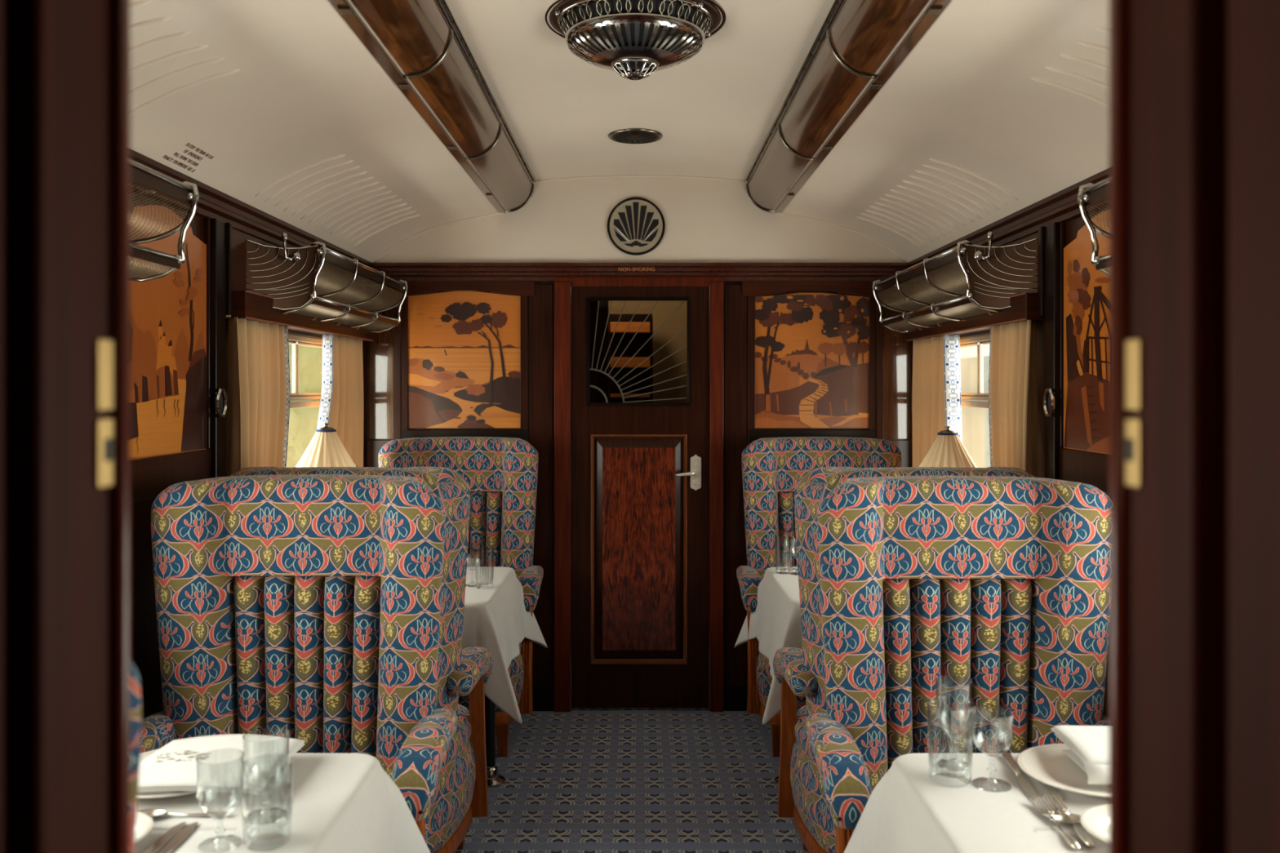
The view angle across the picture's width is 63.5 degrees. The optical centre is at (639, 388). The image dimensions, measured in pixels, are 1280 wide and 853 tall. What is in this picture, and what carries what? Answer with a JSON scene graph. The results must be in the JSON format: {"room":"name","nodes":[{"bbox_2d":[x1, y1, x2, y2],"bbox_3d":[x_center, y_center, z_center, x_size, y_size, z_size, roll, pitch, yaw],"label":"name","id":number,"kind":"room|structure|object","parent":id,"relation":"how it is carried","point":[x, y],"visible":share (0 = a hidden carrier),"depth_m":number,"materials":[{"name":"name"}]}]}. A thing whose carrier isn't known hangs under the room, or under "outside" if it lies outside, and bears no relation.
{"room":"train carriage","nodes":[
{"label":"train carriage","id":0,"kind":"room"},
{"bbox_2d":[130,190,366,476],"bbox_3d":[-1.315,0.304,2.600,0.110,2.350,8.200,0,0,0],"label":"wall","id":1,"kind":"structure","parent":0,"point":[197,223],"depth_m":3.15,"materials":[{"name":"brown wood"}]},
{"bbox_2d":[130,159,199,282],"bbox_3d":[-1.147,-0.368,1.825,0.223,0.243,1.238,0,0,0],"label":"luggage rack","id":2,"kind":"object","parent":1,"relation":"attached to","point":[185,192],"visible":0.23,"depth_m":2.34,"materials":[{"name":"silver metal"}]},
{"bbox_2d":[130,182,188,239],"bbox_3d":[-1.153,-0.387,1.825,0.193,0.084,1.195,0,0,0],"label":"basket","id":3,"kind":"object","parent":2,"relation":"on","point":[183,226],"depth_m":2.34,"materials":[{"name":"fabric"}]},
{"bbox_2d":[130,204,206,459],"bbox_3d":[-1.254,-0.153,2.723,0.010,0.655,0.525,0,0,0],"label":"panel","id":4,"kind":"object","parent":1,"relation":"attached to","point":[168,313],"visible":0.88,"depth_m":2.74,"materials":[{"name":"brown wood"}]},
{"bbox_2d":[130,217,210,719],"bbox_3d":[-1.251,0.491,2.705,0.018,1.975,0.590,0,0,0],"label":"trim","id":5,"kind":"structure","parent":1,"relation":"attached to","point":[149,476],"depth_m":2.64,"materials":[{"name":"brown wood"}]},
{"bbox_2d":[209,217,232,478],"bbox_3d":[-1.240,0.491,3.050,0.040,1.975,0.100,0,0,0],"label":"trim","id":6,"kind":"structure","parent":1,"relation":"attached to","point":[220,232],"depth_m":3.02,"materials":[{"name":"brown wood"}]},
{"bbox_2d":[215,388,227,417],"bbox_3d":[-1.221,0.041,3.015,0.014,0.085,0.068,0,0,0],"label":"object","id":7,"kind":"object","parent":1,"relation":"attached to","point":[221,402],"visible":1,"depth_m":3.02,"materials":[{"name":"silver metal"}]},
{"bbox_2d":[130,149,372,281],"bbox_3d":[-1.242,-0.535,2.759,0.036,0.084,3.997,0,0,0],"label":"trim","id":8,"kind":"structure","parent":1,"relation":"attached to","point":[212,202],"depth_m":3.19,"materials":[{"name":"brown wood"}]},
{"bbox_2d":[232,228,358,311],"bbox_3d":[-1.256,-0.396,3.850,0.008,0.200,1.500,0,0,0],"label":"trim","id":9,"kind":"structure","parent":1,"relation":"attached to","point":[239,242],"depth_m":3.26,"materials":[{"name":"brown wood"}]},
{"bbox_2d":[226,290,373,341],"bbox_3d":[-1.221,-0.255,3.850,0.078,0.085,1.480,0,0,0],"label":"pelmet","id":10,"kind":"object","parent":1,"relation":"attached to","point":[249,305],"visible":0.54,"depth_m":3.41,"materials":[{"name":"brown wood"}]},
{"bbox_2d":[226,315,289,476],"bbox_3d":[-1.221,0.196,3.297,0.077,0.846,0.435,0,0,0],"label":"curtain","id":11,"kind":"object","parent":10,"relation":"hanging from","point":[258,412],"visible":0.54,"depth_m":3.26,"materials":[{"name":"beige fabric"}]},
{"bbox_2d":[288,333,322,408],"bbox_3d":[-1.295,0.189,3.890,0.110,0.780,1.420,0,0,0],"label":"window","id":12,"kind":"structure","parent":1,"relation":"in","point":[295,340],"depth_m":3.90,"materials":[{"name":"wood"}]},
{"bbox_2d":[316,333,364,466],"bbox_3d":[-1.225,0.196,4.173,0.076,0.846,0.596,0,0,0],"label":"curtain","id":13,"kind":"object","parent":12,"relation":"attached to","point":[342,401],"visible":0.52,"depth_m":4.22,"materials":[{"name":"beige fabric"}]},
{"bbox_2d":[245,238,408,333],"bbox_3d":[-1.147,-0.368,3.957,0.223,0.243,1.354,0,0,0],"label":"luggage rack","id":14,"kind":"object","parent":1,"relation":"attached to","point":[292,285],"visible":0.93,"depth_m":3.53,"materials":[{"name":"silver metal"}]},
{"bbox_2d":[315,261,403,311],"bbox_3d":[-1.153,-0.387,4.020,0.193,0.084,1.185,0,0,0],"label":"basket","id":15,"kind":"object","parent":14,"relation":"on","point":[331,295],"depth_m":4.02,"materials":[{"name":"gold metal"}]},
{"bbox_2d":[590,300,608,402],"bbox_3d":[0.001,0.179,5.852,2.535,2.600,0.219,0,0,-7],"label":"wall","id":16,"kind":"structure","parent":0,"point":[597,379],"depth_m":5.72,"materials":[{"name":"brown wood"}]},
{"bbox_2d":[130,0,1108,262],"bbox_3d":[0.000,-0.767,2.730,2.528,0.438,4.060,0,0,0],"label":"ceiling","id":17,"kind":"structure","parent":0,"point":[1000,108],"depth_m":2.99,"materials":[{"name":"beige paint"}]},
{"bbox_2d":[328,0,535,213],"bbox_3d":[-0.564,-0.879,2.764,0.171,0.155,3.988,0,0,0],"label":"ceiling light","id":18,"kind":"object","parent":17,"relation":"attached to","point":[416,33],"visible":1,"depth_m":2.89,"materials":[{"name":"brown wood"}]},
{"bbox_2d":[545,0,725,79],"bbox_3d":[-0.013,-0.907,2.740,0.494,0.172,0.494,0,0,-33],"label":"ceiling light","id":19,"kind":"object","parent":17,"relation":"attached to","point":[633,35],"visible":1,"depth_m":2.64,"materials":[{"name":"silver metal"}]},
{"bbox_2d":[608,128,662,143],"bbox_3d":[-0.018,-0.973,4.000,0.212,0.025,0.212,0,0,0],"label":"ceiling vent","id":20,"kind":"object","parent":17,"relation":"in","point":[628,135],"visible":1,"depth_m":3.97,"materials":[{"name":"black metal"}]},
{"bbox_2d":[744,0,951,213],"bbox_3d":[0.564,-0.879,2.764,0.171,0.155,3.988,0,0,0],"label":"ceiling light","id":21,"kind":"object","parent":17,"relation":"attached to","point":[863,33],"visible":1,"depth_m":2.90,"materials":[{"name":"brown wood"}]},
{"bbox_2d":[454,624,809,852],"bbox_3d":[0.000,1.509,2.600,2.740,0.060,8.200,0,0,0],"label":"floor","id":22,"kind":"structure","parent":0,"point":[578,780],"depth_m":3.86,"materials":[{"name":"blue carpet"}]},
{"bbox_2d":[130,658,141,852],"bbox_3d":[-0.828,0.848,1.119,0.760,1.262,0.638,0,0,0],"label":"armchair","id":23,"kind":"object","parent":22,"relation":"on","point":[135,694],"visible":0.15,"depth_m":0.98,"materials":[{"name":"fabric"}]},
{"bbox_2d":[140,474,457,844],"bbox_3d":[-0.820,0.848,2.346,0.760,1.262,0.638,0,0,0],"label":"armchair","id":24,"kind":"object","parent":22,"relation":"on","point":[308,606],"visible":0.7,"depth_m":2.51,"materials":[{"name":"fabric"}]},
{"bbox_2d":[231,466,493,852],"bbox_3d":[-0.835,0.848,3.084,0.760,1.262,0.638,0,0,0],"label":"armchair","id":25,"kind":"object","parent":22,"relation":"on","point":[461,792],"visible":0.22,"depth_m":2.90,"materials":[{"name":"fabric"}]},
{"bbox_2d":[377,436,543,757],"bbox_3d":[-0.800,0.848,4.416,0.760,1.262,0.638,0,0,0],"label":"armchair","id":26,"kind":"object","parent":22,"relation":"on","point":[500,473],"visible":0.37,"depth_m":4.54,"materials":[{"name":"fabric"}]},
{"bbox_2d":[484,694,505,787],"bbox_3d":[-0.872,1.107,3.890,0.729,0.744,0.710,0,0,0],"label":"dining table","id":27,"kind":"object","parent":22,"relation":"on","point":[494,779],"visible":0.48,"depth_m":3.87,"materials":[{"name":"brown wood"}]},
{"bbox_2d":[462,566,547,724],"bbox_3d":[-0.820,0.917,3.899,0.862,0.376,0.986,0,0,0],"label":"tablecloth","id":28,"kind":"object","parent":27,"relation":"on","point":[496,619],"visible":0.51,"depth_m":3.62,"materials":[{"name":"white fabric"}]},
{"bbox_2d":[293,422,357,467],"bbox_3d":[-1.100,0.424,3.620,0.218,0.611,0.218,0,0,21],"label":"table lamp","id":29,"kind":"object","parent":28,"relation":"on","point":[325,449],"visible":0.64,"depth_m":3.57,"materials":[{"name":"beige fabric"}]},
{"bbox_2d":[465,543,481,586],"bbox_3d":[-0.622,0.655,3.840,0.068,0.150,0.068,0,0,0],"label":"glass","id":30,"kind":"object","parent":28,"relation":"on","point":[477,585],"visible":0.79,"depth_m":3.84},
{"bbox_2d":[466,543,481,569],"bbox_3d":[-0.622,0.626,3.840,0.068,0.092,0.068,0,0,0],"label":"bowl","id":31,"kind":"object","parent":30,"relation":"on","point":[468,544],"depth_m":3.84,"materials":[{"name":"clear glass"}]},
{"bbox_2d":[608,314,653,402],"bbox_3d":[-0.055,0.514,6.135,0.260,1.930,0.190,0,0,0],"label":"shelf unit","id":32,"kind":"object","parent":22,"relation":"on","point":[645,332],"visible":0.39,"depth_m":6.21,"materials":[{"name":"brown wood"}]},
{"bbox_2d":[774,775,778,785],"bbox_3d":[0.872,1.107,3.890,0.729,0.744,0.710,0,0,0],"label":"dining table","id":33,"kind":"object","parent":22,"relation":"on","point":[776,779],"visible":0.08,"depth_m":3.88,"materials":[{"name":"brown wood"}]},
{"bbox_2d":[733,566,802,724],"bbox_3d":[0.823,0.918,3.904,0.847,0.378,0.998,0,0,0],"label":"tablecloth","id":34,"kind":"object","parent":33,"relation":"on","point":[775,621],"visible":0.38,"depth_m":3.77,"materials":[{"name":"white fabric"}]},
{"bbox_2d":[782,528,797,569],"bbox_3d":[0.606,0.647,4.170,0.066,0.165,0.066,0,0,0],"label":"glass","id":35,"kind":"object","parent":34,"relation":"on","point":[795,548],"visible":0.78,"depth_m":4.17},
{"bbox_2d":[782,528,796,551],"bbox_3d":[0.606,0.611,4.170,0.066,0.093,0.066,0,0,0],"label":"bowl","id":36,"kind":"object","parent":35,"relation":"on","point":[795,548],"depth_m":4.17,"materials":[{"name":"clear glass"}]},
{"bbox_2d":[918,426,977,467],"bbox_3d":[1.072,0.429,3.600,0.224,0.601,0.224,0,0,21],"label":"table lamp","id":37,"kind":"object","parent":34,"relation":"on","point":[947,450],"visible":0.49,"depth_m":3.55,"materials":[{"name":"beige fabric"}]},
{"bbox_2d":[736,436,902,757],"bbox_3d":[0.800,0.848,4.416,0.760,1.262,0.638,0,0,0],"label":"armchair","id":38,"kind":"object","parent":22,"relation":"on","point":[772,468],"visible":0.35,"depth_m":4.53,"materials":[{"name":"fabric"}]},
{"bbox_2d":[773,466,1035,852],"bbox_3d":[0.790,0.848,3.079,0.760,1.262,0.638,0,0,0],"label":"armchair","id":39,"kind":"object","parent":22,"relation":"on","point":[799,672],"visible":0.23,"depth_m":2.90,"materials":[{"name":"fabric"}]},
{"bbox_2d":[805,475,1108,852],"bbox_3d":[0.772,0.848,2.311,0.760,1.262,0.638,0,0,0],"label":"armchair","id":40,"kind":"object","parent":22,"relation":"on","point":[1000,584],"visible":0.72,"depth_m":2.48,"materials":[{"name":"fabric"}]},
{"bbox_3d":[-0.871,1.107,1.710,0.729,0.744,0.710,0,0,0],"label":"dining table","id":41,"kind":"object","parent":22,"relation":"on","visible":0},
{"bbox_2d":[133,753,430,852],"bbox_3d":[-0.826,0.918,1.715,0.878,0.377,0.995,0,0,0],"label":"tablecloth","id":42,"kind":"object","parent":41,"relation":"on","point":[342,802],"visible":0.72,"depth_m":1.82,"materials":[{"name":"white fabric"}]},
{"bbox_2d":[134,811,153,843],"bbox_3d":[-0.875,0.718,1.645,0.184,0.024,0.184,0,0,0],"label":"plate","id":43,"kind":"object","parent":42,"relation":"on","point":[144,823],"visible":0.12,"depth_m":1.68,"materials":[{"name":"white"}]},
{"bbox_2d":[143,822,186,852],"bbox_3d":[-0.769,0.723,1.617,0.020,0.012,0.235,0,0,2],"label":"table knife","id":44,"kind":"object","parent":42,"relation":"on","point":[166,837],"visible":1,"depth_m":1.67,"materials":[{"name":"silver metal"}]},
{"bbox_2d":[137,748,195,798],"bbox_3d":[-0.860,0.718,1.925,0.270,0.024,0.270,0,0,0],"label":"plate","id":45,"kind":"object","parent":42,"relation":"on","point":[144,756],"visible":0.11,"depth_m":1.82,"materials":[{"name":"white"}]},
{"bbox_2d":[137,733,304,794],"bbox_3d":[-0.795,0.694,1.925,0.260,0.025,0.250,0,0,0],"label":"napkin","id":46,"kind":"object","parent":45,"relation":"on","point":[172,767],"visible":0.93,"depth_m":1.90,"materials":[{"name":"white fabric"}]},
{"bbox_2d":[159,822,198,852],"bbox_3d":[-0.745,0.723,1.617,0.020,0.012,0.235,0,0,0],"label":"table knife","id":47,"kind":"object","parent":42,"relation":"on","point":[186,831],"visible":1,"depth_m":1.67,"materials":[{"name":"silver metal"}]},
{"bbox_2d":[137,808,230,818],"bbox_3d":[-0.782,0.725,1.761,0.164,0.009,0.037,0,0,-3],"label":"spoon","id":48,"kind":"object","parent":42,"relation":"on","point":[152,812],"visible":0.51,"depth_m":1.76,"materials":[{"name":"silver metal"}]},
{"bbox_2d":[137,808,167,818],"bbox_3d":[-0.834,0.725,1.758,0.058,0.009,0.037,0,0,-3],"label":"bowl","id":49,"kind":"object","parent":48,"relation":"on","point":[153,812],"depth_m":1.77,"materials":[{"name":"silver metal"}]},
{"bbox_2d":[195,751,244,849],"bbox_3d":[-0.672,0.659,1.655,0.072,0.142,0.072,0,0,0],"label":"glass","id":50,"kind":"object","parent":42,"relation":"on","point":[214,838],"visible":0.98,"depth_m":1.65,"materials":[{"name":"glass"}]},
{"bbox_2d":[195,751,244,819],"bbox_3d":[-0.672,0.637,1.655,0.072,0.099,0.072,0,0,0],"label":"bowl","id":51,"kind":"object","parent":50,"relation":"on","point":[197,770],"depth_m":1.64,"materials":[{"name":"clear glass"}]},
{"bbox_2d":[242,731,289,817],"bbox_3d":[-0.638,0.660,1.765,0.076,0.140,0.076,0,0,0],"label":"glass","id":52,"kind":"object","parent":42,"relation":"on","point":[243,743],"visible":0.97,"depth_m":1.76,"materials":[{"name":"glass"}]},
{"bbox_2d":[240,757,293,849],"bbox_3d":[-0.600,0.666,1.665,0.080,0.128,0.080,0,0,0],"label":"tumbler","id":53,"kind":"object","parent":42,"relation":"on","point":[291,809],"visible":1,"depth_m":1.65,"materials":[{"name":"clear glass"}]},
{"bbox_3d":[0.871,1.107,1.710,0.729,0.744,0.710,0,0,0],"label":"dining table","id":54,"kind":"object","parent":22,"relation":"on","visible":0},
{"bbox_2d":[844,753,1108,852],"bbox_3d":[0.819,0.917,1.713,0.872,0.375,1.016,0,0,0],"label":"tablecloth","id":55,"kind":"object","parent":54,"relation":"on","point":[907,811],"visible":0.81,"depth_m":1.85,"materials":[{"name":"white fabric"}]},
{"bbox_2d":[926,700,973,786],"bbox_3d":[0.579,0.659,1.930,0.084,0.142,0.084,0,0,0],"label":"tumbler","id":56,"kind":"object","parent":55,"relation":"on","point":[948,775],"visible":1,"depth_m":1.92,"materials":[{"name":"clear glass"}]},
{"bbox_2d":[935,675,972,768],"bbox_3d":[0.608,0.647,2.005,0.068,0.165,0.068,0,0,0],"label":"glass","id":57,"kind":"object","parent":55,"relation":"on","point":[936,681],"visible":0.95,"depth_m":2.00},
{"bbox_2d":[935,675,972,737],"bbox_3d":[0.608,0.619,2.005,0.068,0.109,0.068,0,0,0],"label":"bowl","id":58,"kind":"object","parent":57,"relation":"on","point":[936,681],"depth_m":2.00,"materials":[{"name":"clear glass"}]},
{"bbox_2d":[969,709,1013,784],"bbox_3d":[0.648,0.662,1.905,0.076,0.135,0.076,0,0,0],"label":"glass","id":59,"kind":"object","parent":55,"relation":"on","point":[1012,716],"visible":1,"depth_m":1.90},
{"bbox_2d":[969,709,1013,756],"bbox_3d":[0.648,0.635,1.905,0.076,0.080,0.076,0,0,0],"label":"bowl","id":60,"kind":"object","parent":59,"relation":"on","point":[1011,738],"depth_m":1.89,"materials":[{"name":"clear glass"}]},
{"bbox_2d":[1001,751,1038,801],"bbox_3d":[0.712,0.723,1.938,0.020,0.012,0.235,0,0,7],"label":"table knife","id":61,"kind":"object","parent":55,"relation":"on","point":[1024,784],"visible":0.96,"depth_m":1.93,"materials":[{"name":"silver metal"}]},
{"bbox_2d":[1029,796,1080,850],"bbox_3d":[0.694,0.723,1.725,0.026,0.012,0.191,0,0,2],"label":"fork","id":62,"kind":"object","parent":55,"relation":"on","point":[1071,842],"visible":1,"depth_m":1.75,"materials":[{"name":"silver metal"}]},
{"bbox_2d":[1017,743,1108,797],"bbox_3d":[0.845,0.718,1.925,0.270,0.024,0.270,0,0,0],"label":"plate","id":63,"kind":"object","parent":55,"relation":"on","point":[1048,764],"visible":0.39,"depth_m":1.95,"materials":[{"name":"white"}]},
{"bbox_2d":[1050,725,1108,784],"bbox_3d":[0.933,0.687,1.943,0.255,0.044,0.202,0,0,2],"label":"napkin","id":64,"kind":"object","parent":63,"relation":"on","point":[1088,745],"visible":0.38,"depth_m":1.94,"materials":[{"name":"white fabric"}]},
{"bbox_2d":[1049,813,1080,823],"bbox_3d":[0.774,0.725,1.743,0.174,0.009,0.037,0,0,-6],"label":"spoon","id":65,"kind":"object","parent":55,"relation":"on","point":[1060,818],"visible":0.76,"depth_m":1.75,"materials":[{"name":"silver metal"}]},
{"bbox_2d":[1044,794,1094,847],"bbox_3d":[0.722,0.723,1.735,0.026,0.012,0.191,0,0,4],"label":"fork","id":66,"kind":"object","parent":55,"relation":"on","point":[1086,840],"visible":1,"depth_m":1.76,"materials":[{"name":"silver metal"}]},
{"bbox_2d":[1080,804,1108,843],"bbox_3d":[0.812,0.718,1.665,0.190,0.024,0.190,0,0,0],"label":"plate","id":67,"kind":"object","parent":55,"relation":"on","point":[1095,820],"visible":0.2,"depth_m":1.71,"materials":[{"name":"white"}]},
{"bbox_2d":[0,0,1279,852],"bbox_3d":[0.000,0.129,0.530,2.520,2.700,0.460,0,0,0],"label":"door frame","id":68,"kind":"structure","parent":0,"point":[1205,74],"depth_m":0.66,"materials":[{"name":"brown wood"}]},
{"bbox_2d":[95,338,113,488],"bbox_3d":[-0.378,0.017,0.732,0.005,0.104,0.024,0,0,0],"label":"strike plate","id":69,"kind":"object","parent":68,"relation":"attached to","point":[104,348],"visible":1,"depth_m":0.73,"materials":[{"name":"gold metal"}]},
{"bbox_2d":[109,0,130,852],"bbox_3d":[-0.379,0.344,0.748,0.017,2.270,0.018,0,0,0],"label":"trim","id":70,"kind":"structure","parent":68,"relation":"attached to","point":[119,10],"depth_m":0.74,"materials":[{"name":"brown wood"}]},
{"bbox_2d":[1108,0,1129,852],"bbox_3d":[0.349,0.344,0.748,0.017,2.270,0.018,0,0,0],"label":"trim","id":71,"kind":"structure","parent":68,"relation":"attached to","point":[1118,10],"depth_m":0.74,"materials":[{"name":"brown wood"}]},
{"bbox_2d":[1124,338,1142,488],"bbox_3d":[0.349,0.017,0.732,0.005,0.104,0.024,0,0,0],"label":"strike plate","id":72,"kind":"object","parent":68,"relation":"attached to","point":[1133,348],"visible":1,"depth_m":0.73,"materials":[{"name":"gold metal"}]},
{"bbox_2d":[366,177,913,710],"bbox_3d":[0.000,0.179,4.792,2.520,2.600,0.076,0,0,0],"label":"wall","id":73,"kind":"structure","parent":0,"point":[706,220],"depth_m":4.75,"materials":[{"name":"beige paint"}]},
{"bbox_2d":[369,297,393,439],"bbox_3d":[-1.185,-0.096,4.757,0.115,0.650,0.006,0,0,0],"label":"window","id":74,"kind":"structure","parent":73,"relation":"attached to","point":[381,348],"depth_m":4.75,"materials":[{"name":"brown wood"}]},
{"bbox_2d":[366,284,553,684],"bbox_3d":[-0.828,0.499,4.747,0.855,1.960,0.027,0,0,0],"label":"trim","id":75,"kind":"structure","parent":73,"relation":"attached to","point":[536,312],"depth_m":4.75,"materials":[{"name":"brown wood"}]},
{"bbox_2d":[408,290,519,427],"bbox_3d":[-0.807,-0.135,4.754,0.526,0.631,0.013,0,0,0],"label":"panel","id":76,"kind":"object","parent":73,"relation":"attached to","point":[464,346],"visible":1,"depth_m":4.75,"materials":[{"name":"orange wood"}]},
{"bbox_2d":[607,196,665,255],"bbox_3d":[-0.018,-0.747,4.746,0.266,0.266,0.016,0,0,0],"label":"air vent","id":77,"kind":"object","parent":73,"relation":"in","point":[636,226],"visible":1,"depth_m":4.75,"materials":[{"name":"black metal"}]},
{"bbox_2d":[400,280,873,296],"bbox_3d":[-0.009,-0.461,4.748,2.241,0.070,0.024,0,0,0],"label":"trim","id":78,"kind":"structure","parent":73,"relation":"attached to","point":[520,288],"depth_m":4.74,"materials":[{"name":"brown wood"}]},
{"bbox_2d":[554,277,723,711],"bbox_3d":[-0.005,0.484,4.745,0.776,1.990,0.031,0,0,0],"label":"trim","id":79,"kind":"structure","parent":73,"relation":"attached to","point":[562,286],"depth_m":4.73,"materials":[{"name":"red wood"}]},
{"bbox_2d":[400,429,876,445],"bbox_3d":[-0.007,0.833,4.750,2.246,1.292,0.023,0,0,0],"label":"trim","id":80,"kind":"structure","parent":73,"relation":"attached to","point":[753,435],"depth_m":4.74,"materials":[{"name":"brown wood"}]},
{"bbox_2d":[372,262,907,281],"bbox_3d":[0.000,-0.535,4.741,2.448,0.084,0.036,0,0,0],"label":"trim","id":81,"kind":"structure","parent":73,"relation":"attached to","point":[536,272],"depth_m":4.74,"materials":[{"name":"brown wood"}]},
{"bbox_2d":[532,684,747,711],"bbox_3d":[0.000,1.419,4.751,2.480,0.120,0.018,0,0,0],"label":"baseboard","id":82,"kind":"structure","parent":73,"relation":"attached to","point":[735,695],"depth_m":4.74,"materials":[{"name":"brown wood"}]},
{"bbox_2d":[571,286,709,708],"bbox_3d":[0.001,0.489,4.743,0.634,1.955,0.090,0,0,0],"label":"door","id":83,"kind":"structure","parent":73,"relation":"in","point":[627,457],"depth_m":4.75,"materials":[{"name":"brown wood"}]},
{"bbox_2d":[755,293,869,427],"bbox_3d":[0.790,-0.131,4.753,0.524,0.622,0.014,0,0,0],"label":"panel","id":84,"kind":"object","parent":73,"relation":"attached to","point":[811,349],"visible":1,"depth_m":4.75,"materials":[{"name":"orange wood"}]},
{"bbox_2d":[724,284,912,684],"bbox_3d":[0.822,0.499,4.747,0.867,1.960,0.027,0,0,0],"label":"trim","id":85,"kind":"structure","parent":73,"relation":"attached to","point":[739,310],"depth_m":4.75,"materials":[{"name":"brown wood"}]},
{"bbox_2d":[883,297,910,439],"bbox_3d":[1.181,-0.096,4.757,0.125,0.650,0.006,0,0,0],"label":"trim","id":86,"kind":"structure","parent":73,"relation":"attached to","point":[896,348],"depth_m":4.75,"materials":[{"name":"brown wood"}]},
{"bbox_2d":[608,300,686,624],"bbox_3d":[0.000,0.179,6.530,2.520,2.600,0.060,0,0,0],"label":"wall","id":87,"kind":"structure","parent":0,"point":[663,310],"depth_m":6.50,"materials":[{"name":"beige paint"}]},
{"bbox_2d":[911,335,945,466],"bbox_3d":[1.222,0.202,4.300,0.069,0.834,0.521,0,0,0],"label":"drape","id":88,"kind":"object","parent":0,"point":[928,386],"depth_m":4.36,"materials":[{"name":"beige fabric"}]},
{"bbox_2d":[913,205,1108,477],"bbox_3d":[1.315,0.304,2.600,0.110,2.350,8.200,0,0,0],"label":"wall","id":89,"kind":"structure","parent":0,"point":[1072,227],"depth_m":3.24,"materials":[{"name":"brown wood"}]},
{"bbox_2d":[871,237,1038,333],"bbox_3d":[1.147,-0.368,3.942,0.223,0.243,1.384,0,0,0],"label":"luggage rack","id":90,"kind":"object","parent":89,"relation":"attached to","point":[1010,270],"visible":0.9,"depth_m":3.50,"materials":[{"name":"silver metal"}]},
{"bbox_2d":[876,260,967,311],"bbox_3d":[1.153,-0.387,4.005,0.193,0.084,1.215,0,0,0],"label":"basket","id":91,"kind":"object","parent":90,"relation":"on","point":[917,303],"depth_m":3.99,"materials":[{"name":"gold metal"}]},
{"bbox_2d":[960,333,990,408],"bbox_3d":[1.295,0.189,3.960,0.110,0.780,1.360,0,0,0],"label":"window","id":92,"kind":"structure","parent":89,"relation":"in","point":[980,341],"depth_m":3.94,"materials":[{"name":"wood"}]},
{"bbox_2d":[911,333,962,466],"bbox_3d":[1.222,0.196,4.293,0.076,0.846,0.535,0,0,0],"label":"curtain","id":93,"kind":"object","parent":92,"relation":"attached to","point":[936,402],"visible":0.61,"depth_m":4.24,"materials":[{"name":"beige fabric"}]},
{"bbox_2d":[906,292,1044,341],"bbox_3d":[1.221,-0.255,3.885,0.078,0.085,1.410,0,0,0],"label":"pelmet","id":94,"kind":"object","parent":89,"relation":"attached to","point":[1024,306],"visible":0.67,"depth_m":3.51,"materials":[{"name":"brown wood"}]},
{"bbox_2d":[988,320,1038,477],"bbox_3d":[1.226,0.196,3.397,0.080,0.846,0.397,0,0,0],"label":"curtain","id":95,"kind":"object","parent":94,"relation":"hanging from","point":[1013,406],"visible":0.56,"depth_m":3.34,"materials":[{"name":"beige fabric"}]},
{"bbox_2d":[921,231,1038,314],"bbox_3d":[1.256,-0.396,3.885,0.008,0.200,1.430,0,0,0],"label":"trim","id":96,"kind":"structure","parent":89,"relation":"attached to","point":[1035,235],"depth_m":4.10,"materials":[{"name":"brown wood"}]},
{"bbox_2d":[907,168,1108,281],"bbox_3d":[1.242,-0.535,2.759,0.036,0.084,3.997,0,0,0],"label":"trim","id":97,"kind":"structure","parent":89,"relation":"attached to","point":[1062,206],"depth_m":3.27,"materials":[{"name":"brown wood"}]},
{"bbox_2d":[1043,388,1054,417],"bbox_3d":[1.221,0.041,3.085,0.014,0.085,0.068,0,0,0],"label":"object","id":98,"kind":"object","parent":89,"relation":"attached to","point":[1049,402],"visible":1,"depth_m":3.08,"materials":[{"name":"silver metal"}]},
{"bbox_2d":[1038,222,1060,479],"bbox_3d":[1.240,0.491,3.120,0.040,1.975,0.100,0,0,0],"label":"trim","id":99,"kind":"structure","parent":89,"relation":"attached to","point":[1049,236],"depth_m":3.09,"materials":[{"name":"brown wood"}]},
{"bbox_2d":[1059,222,1108,716],"bbox_3d":[1.251,0.491,2.740,0.018,1.975,0.660,0,0,0],"label":"trim","id":100,"kind":"structure","parent":89,"relation":"attached to","point":[1090,468],"depth_m":2.95,"materials":[{"name":"brown wood"}]},
{"bbox_2d":[1063,210,1108,453],"bbox_3d":[1.254,-0.153,2.792,0.010,0.655,0.525,0,0,0],"label":"panel","id":101,"kind":"object","parent":89,"relation":"attached to","point":[1086,288],"visible":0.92,"depth_m":2.90,"materials":[{"name":"orange wood"}]},
{"bbox_2d":[1076,177,1108,275],"bbox_3d":[1.147,-0.368,1.845,0.223,0.243,1.238,0,0,0],"label":"luggage rack","id":102,"kind":"object","parent":89,"relation":"attached to","point":[1090,193],"visible":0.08,"depth_m":2.44,"materials":[{"name":"silver metal"}]},
{"bbox_2d":[1088,200,1108,231],"bbox_3d":[1.153,-0.387,1.845,0.193,0.084,1.195,0,0,0],"label":"basket","id":103,"kind":"object","parent":102,"relation":"on","point":[1092,227],"depth_m":2.42,"materials":[{"name":"fabric"}]},
{"label":"outside","id":104,"kind":"structure","parent":0,"visible":0},
{"bbox_3d":[0.000,2.629,2.500,60.000,0.100,55.000,0,0,0],"label":"ground","id":105,"kind":"structure","parent":104,"visible":0},
{"bbox_2d":[286,343,322,467],"bbox_3d":[-6.012,0.361,15.445,3.405,4.450,3.703,0,0,0],"label":"tree","id":106,"kind":"object","parent":105,"relation":"on","point":[303,422],"visible":0.05,"depth_m":14.68,"materials":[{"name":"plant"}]},
{"bbox_2d":[960,355,990,467],"bbox_3d":[4.500,1.079,14.500,0.200,3.000,23.000,0,0,0],"label":"wall","id":107,"kind":"structure","parent":105,"relation":"on","point":[975,420],"depth_m":13.58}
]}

